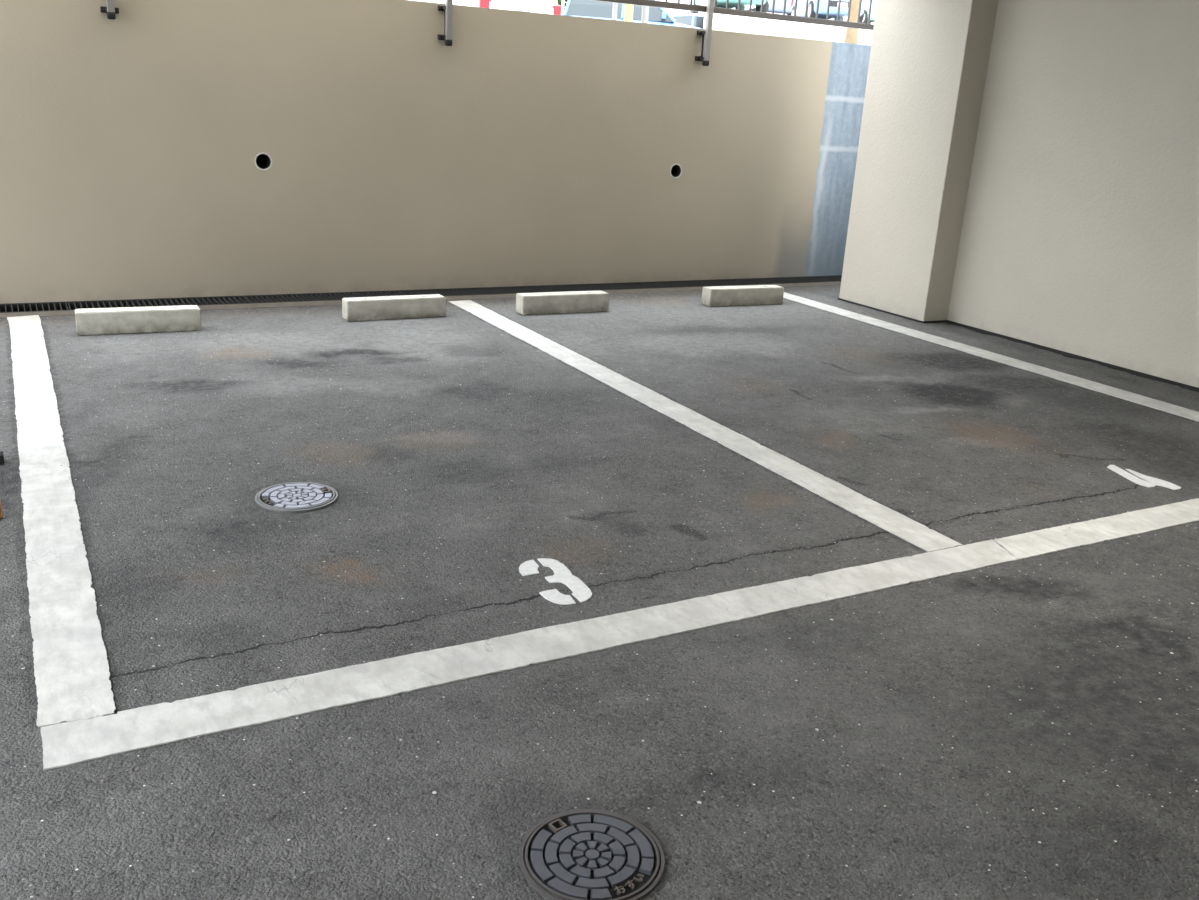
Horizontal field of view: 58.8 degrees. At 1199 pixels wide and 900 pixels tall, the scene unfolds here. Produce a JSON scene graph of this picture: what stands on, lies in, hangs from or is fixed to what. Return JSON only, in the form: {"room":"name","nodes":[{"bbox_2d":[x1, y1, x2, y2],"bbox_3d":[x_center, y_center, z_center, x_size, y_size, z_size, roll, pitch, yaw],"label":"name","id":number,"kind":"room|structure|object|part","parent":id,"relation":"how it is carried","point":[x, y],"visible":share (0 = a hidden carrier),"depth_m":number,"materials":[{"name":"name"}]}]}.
{"room":"parking garage","nodes":[
{"label":"parking garage","id":0,"kind":"room"},
{"bbox_2d":[0,0,870,303],"bbox_3d":[-3.346,-1.571,5.970,18.000,2.164,0.180,-7,21,-28],"label":"wall","id":1,"kind":"structure","parent":0,"point":[530,148],"depth_m":6.88,"materials":[{"name":"paint"}]},
{"bbox_2d":[254,152,271,170],"bbox_3d":[-2.098,-1.792,6.588,0.108,0.108,0.158,-7,21,-28],"label":"pipe","id":2,"kind":"object","parent":1,"relation":"attached to","point":[263,161],"visible":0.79,"depth_m":6.58,"materials":[{"name":"black plastic"}]},
{"bbox_2d":[0,275,841,312],"bbox_3d":[-1.287,-1.011,7.038,10.500,0.049,0.252,-7,21,-28],"label":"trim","id":3,"kind":"structure","parent":1,"relation":"attached to","point":[832,275],"depth_m":6.96,"materials":[{"name":"metal"}]},
{"bbox_2d":[0,302,68,311],"bbox_3d":[-3.486,-0.757,5.870,0.994,0.036,0.236,-7,21,-28],"label":"drain grate","id":4,"kind":"object","parent":3,"relation":"in","point":[58,305],"visible":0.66,"depth_m":6.10,"materials":[{"name":"metal"}]},
{"bbox_2d":[68,296,250,309],"bbox_3d":[-2.607,-0.860,6.336,0.994,0.036,0.236,-7,21,-28],"label":"drain grate","id":5,"kind":"object","parent":3,"relation":"in","point":[234,299],"visible":0.62,"depth_m":6.39,"materials":[{"name":"metal"}]},
{"bbox_2d":[245,291,404,302],"bbox_3d":[-1.728,-0.963,6.802,0.994,0.036,0.236,-7,21,-28],"label":"drain grate","id":6,"kind":"object","parent":3,"relation":"in","point":[321,296],"visible":0.51,"depth_m":6.80,"materials":[{"name":"metal"}]},
{"bbox_2d":[399,286,546,295],"bbox_3d":[-0.849,-1.065,7.267,0.994,0.036,0.236,-7,21,-28],"label":"drain grate","id":7,"kind":"object","parent":3,"relation":"in","point":[526,289],"visible":0.54,"depth_m":7.30,"materials":[{"name":"metal"}]},
{"bbox_2d":[535,282,666,291],"bbox_3d":[0.030,-1.168,7.733,0.994,0.036,0.236,-7,21,-28],"label":"drain grate","id":8,"kind":"object","parent":3,"relation":"in","point":[554,288],"visible":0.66,"depth_m":7.74,"materials":[{"name":"metal"}]},
{"bbox_2d":[655,278,774,286],"bbox_3d":[0.909,-1.271,8.198,0.994,0.036,0.236,-7,21,-28],"label":"drain grate","id":9,"kind":"object","parent":3,"relation":"in","point":[759,280],"visible":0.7,"depth_m":8.21,"materials":[{"name":"metal"}]},
{"bbox_2d":[761,276,841,282],"bbox_3d":[1.788,-1.374,8.664,0.994,0.036,0.236,-7,21,-28],"label":"drain grate","id":10,"kind":"object","parent":3,"relation":"in","point":[817,278],"visible":0.47,"depth_m":8.62,"materials":[{"name":"metal"}]},
{"bbox_2d":[100,0,873,65],"bbox_3d":[-0.964,-3.129,6.606,9.700,1.158,0.114,-7,21,-28],"label":"railing","id":11,"kind":"object","parent":1,"relation":"on","point":[110,9],"visible":0.72,"depth_m":7.64,"materials":[{"name":"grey metal"}]},
{"bbox_3d":[-2.652,-2.936,5.667,0.038,1.122,0.038,-7,21,-28],"label":"post","id":12,"kind":"part","parent":11,"relation":"part of","materials":[{"name":"metal"}]},
{"bbox_3d":[-0.927,-3.137,6.581,0.038,1.122,0.038,-7,21,-28],"label":"post","id":13,"kind":"part","parent":11,"relation":"part of","materials":[{"name":"metal"}]},
{"bbox_3d":[0.799,-3.339,7.495,0.038,1.122,0.038,-7,21,-28],"label":"post","id":14,"kind":"part","parent":11,"relation":"part of","materials":[{"name":"metal"}]},
{"bbox_3d":[-0.988,-2.951,6.690,9.700,0.040,0.040,-7,21,-28],"label":"rail","id":15,"kind":"part","parent":11,"relation":"part of","materials":[{"name":"grey metal"}]},
{"bbox_2d":[670,164,681,177],"bbox_3d":[0.533,-2.100,7.981,0.108,0.108,0.158,-7,21,-28],"label":"pipe","id":16,"kind":"object","parent":1,"relation":"attached to","point":[676,169],"visible":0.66,"depth_m":7.95,"materials":[{"name":"black plastic"}]},
{"bbox_2d":[0,285,1198,899],"bbox_3d":[0.055,1.649,-0.814,17.000,0.001,15.605,-7,21,-28],"label":"floor","id":17,"kind":"structure","parent":0,"point":[1028,728],"depth_m":2.85,"materials":[{"name":"asphalt"}]},
{"bbox_2d":[0,451,3,517],"bbox_3d":[-2.110,-0.309,3.176,0.488,0.964,0.579,-7,21,-28],"label":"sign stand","id":18,"kind":"object","parent":17,"relation":"on","point":[1,452],"visible":1,"depth_m":3.63,"materials":[{"name":"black plastic"}]},
{"bbox_2d":[7,315,116,726],"bbox_3d":[-2.116,-0.079,4.012,0.162,0.004,4.310,-7,21,-28],"label":"parking line","id":19,"kind":"object","parent":17,"relation":"on","point":[72,674],"visible":1,"depth_m":2.94,"materials":[{"name":"paint"}]},
{"bbox_2d":[75,305,201,335],"bbox_3d":[-2.423,-0.686,5.600,0.600,0.119,0.120,-6,21,-26],"label":"wheel stop","id":20,"kind":"object","parent":17,"relation":"on","point":[151,319],"visible":1,"depth_m":5.55,"materials":[{"name":"concrete"}]},
{"bbox_2d":[255,482,337,512],"bbox_3d":[-0.996,0.154,3.501,0.264,0.013,0.264,-7,21,-28],"label":"manhole cover","id":21,"kind":"object","parent":17,"relation":"on","point":[292,497],"visible":1,"depth_m":3.48,"materials":[{"name":"metal"}]},
{"bbox_3d":[-0.996,0.158,3.503,0.249,0.005,0.249,-7,21,-28],"label":"lid plate","id":22,"kind":"part","parent":21,"relation":"part of","materials":[{"name":"metal"}]},
{"bbox_2d":[342,294,445,320],"bbox_3d":[-1.210,-0.844,6.292,0.600,0.119,0.120,-7,21,-28],"label":"wheel stop","id":23,"kind":"object","parent":17,"relation":"on","point":[430,305],"visible":1,"depth_m":6.24,"materials":[{"name":"concrete"}]},
{"bbox_2d":[0,281,840,317],"bbox_3d":[-1.194,-0.948,6.877,10.500,0.052,0.142,-7,21,-28],"label":"trim","id":24,"kind":"structure","parent":17,"relation":"on","point":[625,291],"depth_m":6.63,"materials":[{"name":"concrete"}]},
{"bbox_2d":[519,558,591,604],"bbox_3d":[-0.128,0.370,3.010,0.145,0.004,0.300,-7,21,-28],"label":"number","id":25,"kind":"object","parent":17,"relation":"on","point":[562,574],"visible":1,"depth_m":3.01,"materials":[{"name":"paint"}]},
{"bbox_2d":[515,290,608,314],"bbox_3d":[-0.232,-0.935,6.739,0.600,0.119,0.120,-6,21,-27],"label":"wheel stop","id":26,"kind":"object","parent":17,"relation":"on","point":[539,303],"visible":1,"depth_m":6.68,"materials":[{"name":"concrete"}]},
{"bbox_2d":[519,809,664,899],"bbox_3d":[-0.013,0.735,1.923,0.264,0.013,0.264,-7,21,-28],"label":"manhole cover","id":27,"kind":"object","parent":17,"relation":"on","point":[578,854],"visible":1,"depth_m":1.91,"materials":[{"name":"metal"}]},
{"bbox_2d":[41,498,1198,769],"bbox_3d":[1.119,0.339,3.323,5.097,0.004,0.165,-7,21,-28],"label":"parking line","id":28,"kind":"object","parent":17,"relation":"on","point":[73,742],"visible":1,"depth_m":2.63,"materials":[{"name":"paint"}]},
{"bbox_2d":[449,300,961,551],"bbox_3d":[0.097,-0.327,5.151,0.158,0.004,4.252,-7,21,-28],"label":"parking line","id":29,"kind":"object","parent":17,"relation":"on","point":[894,522],"visible":1,"depth_m":4.30,"materials":[{"name":"paint"}]},
{"bbox_2d":[701,285,783,306],"bbox_3d":[0.994,-1.070,7.364,0.600,0.119,0.120,-6,20,-25],"label":"wheel stop","id":30,"kind":"object","parent":17,"relation":"on","point":[713,296],"visible":1,"depth_m":7.30,"materials":[{"name":"concrete"}]},
{"bbox_2d":[783,292,1198,421],"bbox_3d":[2.277,-0.557,6.231,0.173,0.004,4.114,-7,21,-28],"label":"parking line","id":31,"kind":"object","parent":17,"relation":"on","point":[1136,398],"visible":0.97,"depth_m":6.06,"materials":[{"name":"paint"}]},
{"bbox_2d":[1107,465,1180,489],"bbox_3d":[2.125,0.109,4.195,0.144,0.004,0.297,-7,21,-28],"label":"number","id":32,"kind":"object","parent":17,"relation":"on","point":[1152,482],"visible":1,"depth_m":4.17,"materials":[{"name":"paint"}]},
{"bbox_2d":[703,14,872,44],"bbox_3d":[5.764,-5.282,14.764,10.308,0.585,0.160,-7,21,-28],"label":"wall","id":33,"kind":"structure","parent":0,"point":[720,22],"depth_m":12.72,"materials":[{"name":"white paint"}]},
{"bbox_2d":[713,13,872,30],"bbox_3d":[21.523,-18.062,48.733,33.384,5.221,80.552,5,18,4],"label":"floor","id":34,"kind":"structure","parent":0,"point":[713,13],"depth_m":19.49,"materials":[{"name":"grey concrete"}]},
{"bbox_2d":[690,0,766,12],"bbox_3d":[4.049,-14.473,33.295,1.860,1.528,3.770,0,19,-9],"label":"car","id":35,"kind":"object","parent":34,"relation":"on","point":[733,4],"visible":0.39,"depth_m":32.50,"materials":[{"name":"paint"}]},
{"bbox_2d":[747,0,791,14],"bbox_3d":[6.972,-17.495,41.117,3.770,1.528,1.860,-4,20,-20],"label":"car","id":36,"kind":"object","parent":34,"relation":"on","point":[779,4],"visible":0.06,"depth_m":40.38,"materials":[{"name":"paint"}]},
{"bbox_2d":[791,0,865,22],"bbox_3d":[7.556,-14.883,35.153,1.860,1.528,3.770,2,18,-4],"label":"car","id":37,"kind":"object","parent":34,"relation":"on","point":[801,4],"visible":0.54,"depth_m":33.88,"materials":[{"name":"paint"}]},
{"bbox_2d":[830,0,848,7],"bbox_3d":[7.647,-14.039,33.500,0.900,0.180,0.075,2,18,-4],"label":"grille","id":38,"kind":"object","parent":37,"relation":"attached to","point":[833,3],"depth_m":33.46,"materials":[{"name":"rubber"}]},
{"bbox_3d":[7.647,-13.999,33.477,0.330,0.160,0.025,2,18,-4],"label":"number plate","id":39,"kind":"part","parent":37,"relation":"part of","materials":[{"name":"white metal"}]},
{"bbox_2d":[844,0,876,23],"bbox_3d":[11.465,-18.915,45.589,1.860,1.528,3.770,-3,19,-18],"label":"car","id":40,"kind":"object","parent":34,"relation":"on","point":[874,2],"visible":0.07,"depth_m":44.17,"materials":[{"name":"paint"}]},
{"bbox_2d":[947,0,1198,387],"bbox_3d":[4.908,-0.352,2.741,0.247,2.700,10.100,-7,21,-28],"label":"wall","id":41,"kind":"structure","parent":0,"point":[1080,231],"depth_m":6.13,"materials":[{"name":"paint"}]},
{"bbox_2d":[839,0,997,320],"bbox_3d":[2.248,-2.131,7.190,0.515,2.420,0.855,-7,21,-28],"label":"pillar","id":42,"kind":"structure","parent":41,"relation":"attached to","point":[929,59],"depth_m":7.02,"materials":[{"name":"paint"}]},
{"bbox_2d":[838,298,1198,391],"bbox_3d":[3.719,0.081,4.548,0.250,0.009,7.955,-7,21,-28],"label":"trim","id":43,"kind":"structure","parent":41,"relation":"attached to","point":[1065,354],"depth_m":6.46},
{"bbox_3d":[-14.139,-16.746,44.469,140.000,2.040,82.911,-7,21,-28],"label":"floor","id":44,"kind":"structure","parent":0,"visible":0},
{"bbox_2d":[429,0,560,14],"bbox_3d":[-2.295,-8.692,20.969,1.860,1.528,3.770,-7,21,-28],"label":"car","id":45,"kind":"object","parent":44,"relation":"on","point":[537,6],"visible":0.11,"depth_m":19.49,"materials":[{"name":"paint"}]},
{"bbox_2d":[479,0,490,7],"bbox_3d":[-1.990,-8.036,19.207,0.380,0.230,0.120,-7,21,-28],"label":"tail lamp","id":46,"kind":"object","parent":45,"relation":"attached to","point":[482,3],"depth_m":19.11,"materials":[{"name":"red plastic"}]},
{"bbox_3d":[-1.412,-8.044,19.446,0.330,0.160,0.023,-7,21,-28],"label":"number plate","id":47,"kind":"part","parent":45,"relation":"part of","materials":[{"name":"white metal"}]},
{"bbox_2d":[552,5,560,14],"bbox_3d":[-0.900,-8.163,19.784,0.380,0.230,0.120,-7,21,-28],"label":"tail lamp","id":48,"kind":"object","parent":45,"relation":"attached to","point":[556,9],"depth_m":19.76,"materials":[{"name":"red plastic"}]},
{"bbox_2d":[557,0,567,10],"bbox_3d":[-0.665,-11.267,28.081,1.585,2.034,0.986,-7,21,-28],"label":"hedge","id":49,"kind":"object","parent":44,"relation":"on","point":[559,2],"visible":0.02,"depth_m":27.43,"materials":[{"name":"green plant"}]},
{"bbox_2d":[561,0,566,12],"bbox_3d":[-0.164,-11.033,27.350,1.818,2.000,0.092,-7,21,-28],"label":"mesh fence","id":50,"kind":"object","parent":44,"relation":"on","point":[563,2],"visible":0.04,"depth_m":26.84,"materials":[{"name":"white metal"}]},
{"bbox_2d":[612,3,617,19],"bbox_3d":[0.166,-4.521,10.048,0.081,1.220,0.081,-7,21,-28],"label":"metal post","id":51,"kind":"object","parent":44,"relation":"on","point":[615,5],"visible":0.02,"depth_m":10.14,"materials":[{"name":"white metal"}]},
{"bbox_2d":[624,4,633,21],"bbox_3d":[0.301,-4.537,10.120,0.141,1.220,0.141,-7,21,-28],"label":"metal post","id":52,"kind":"object","parent":44,"relation":"on","point":[628,13],"visible":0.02,"depth_m":10.20,"materials":[{"name":"yellow paint"}]},
{"bbox_2d":[561,0,701,28],"bbox_3d":[0.814,-9.973,25.229,3.770,1.528,1.860,4,18,1],"label":"car","id":53,"kind":"object","parent":44,"relation":"on","point":[578,8],"visible":0.16,"depth_m":24.42,"materials":[{"name":"paint"}]},
{"bbox_2d":[641,6,648,23],"bbox_3d":[0.462,-4.556,10.205,0.114,1.220,0.114,-7,21,-28],"label":"metal post","id":54,"kind":"object","parent":44,"relation":"on","point":[645,9],"visible":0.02,"depth_m":10.29,"materials":[{"name":"white metal"}]},
{"bbox_2d":[670,13,704,28],"bbox_3d":[2.367,-12.224,31.945,1.860,1.528,3.770,-9,22,-33],"label":"car","id":55,"kind":"object","parent":44,"relation":"on","point":[691,19],"visible":0.02,"depth_m":30.39,"materials":[{"name":"paint"}]},
{"bbox_2d":[844,0,859,43],"bbox_3d":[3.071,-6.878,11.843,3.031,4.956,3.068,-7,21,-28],"label":"post","id":56,"kind":"object","parent":44,"relation":"on","point":[851,36],"visible":0.44,"depth_m":12.40,"materials":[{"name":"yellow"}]}
]}

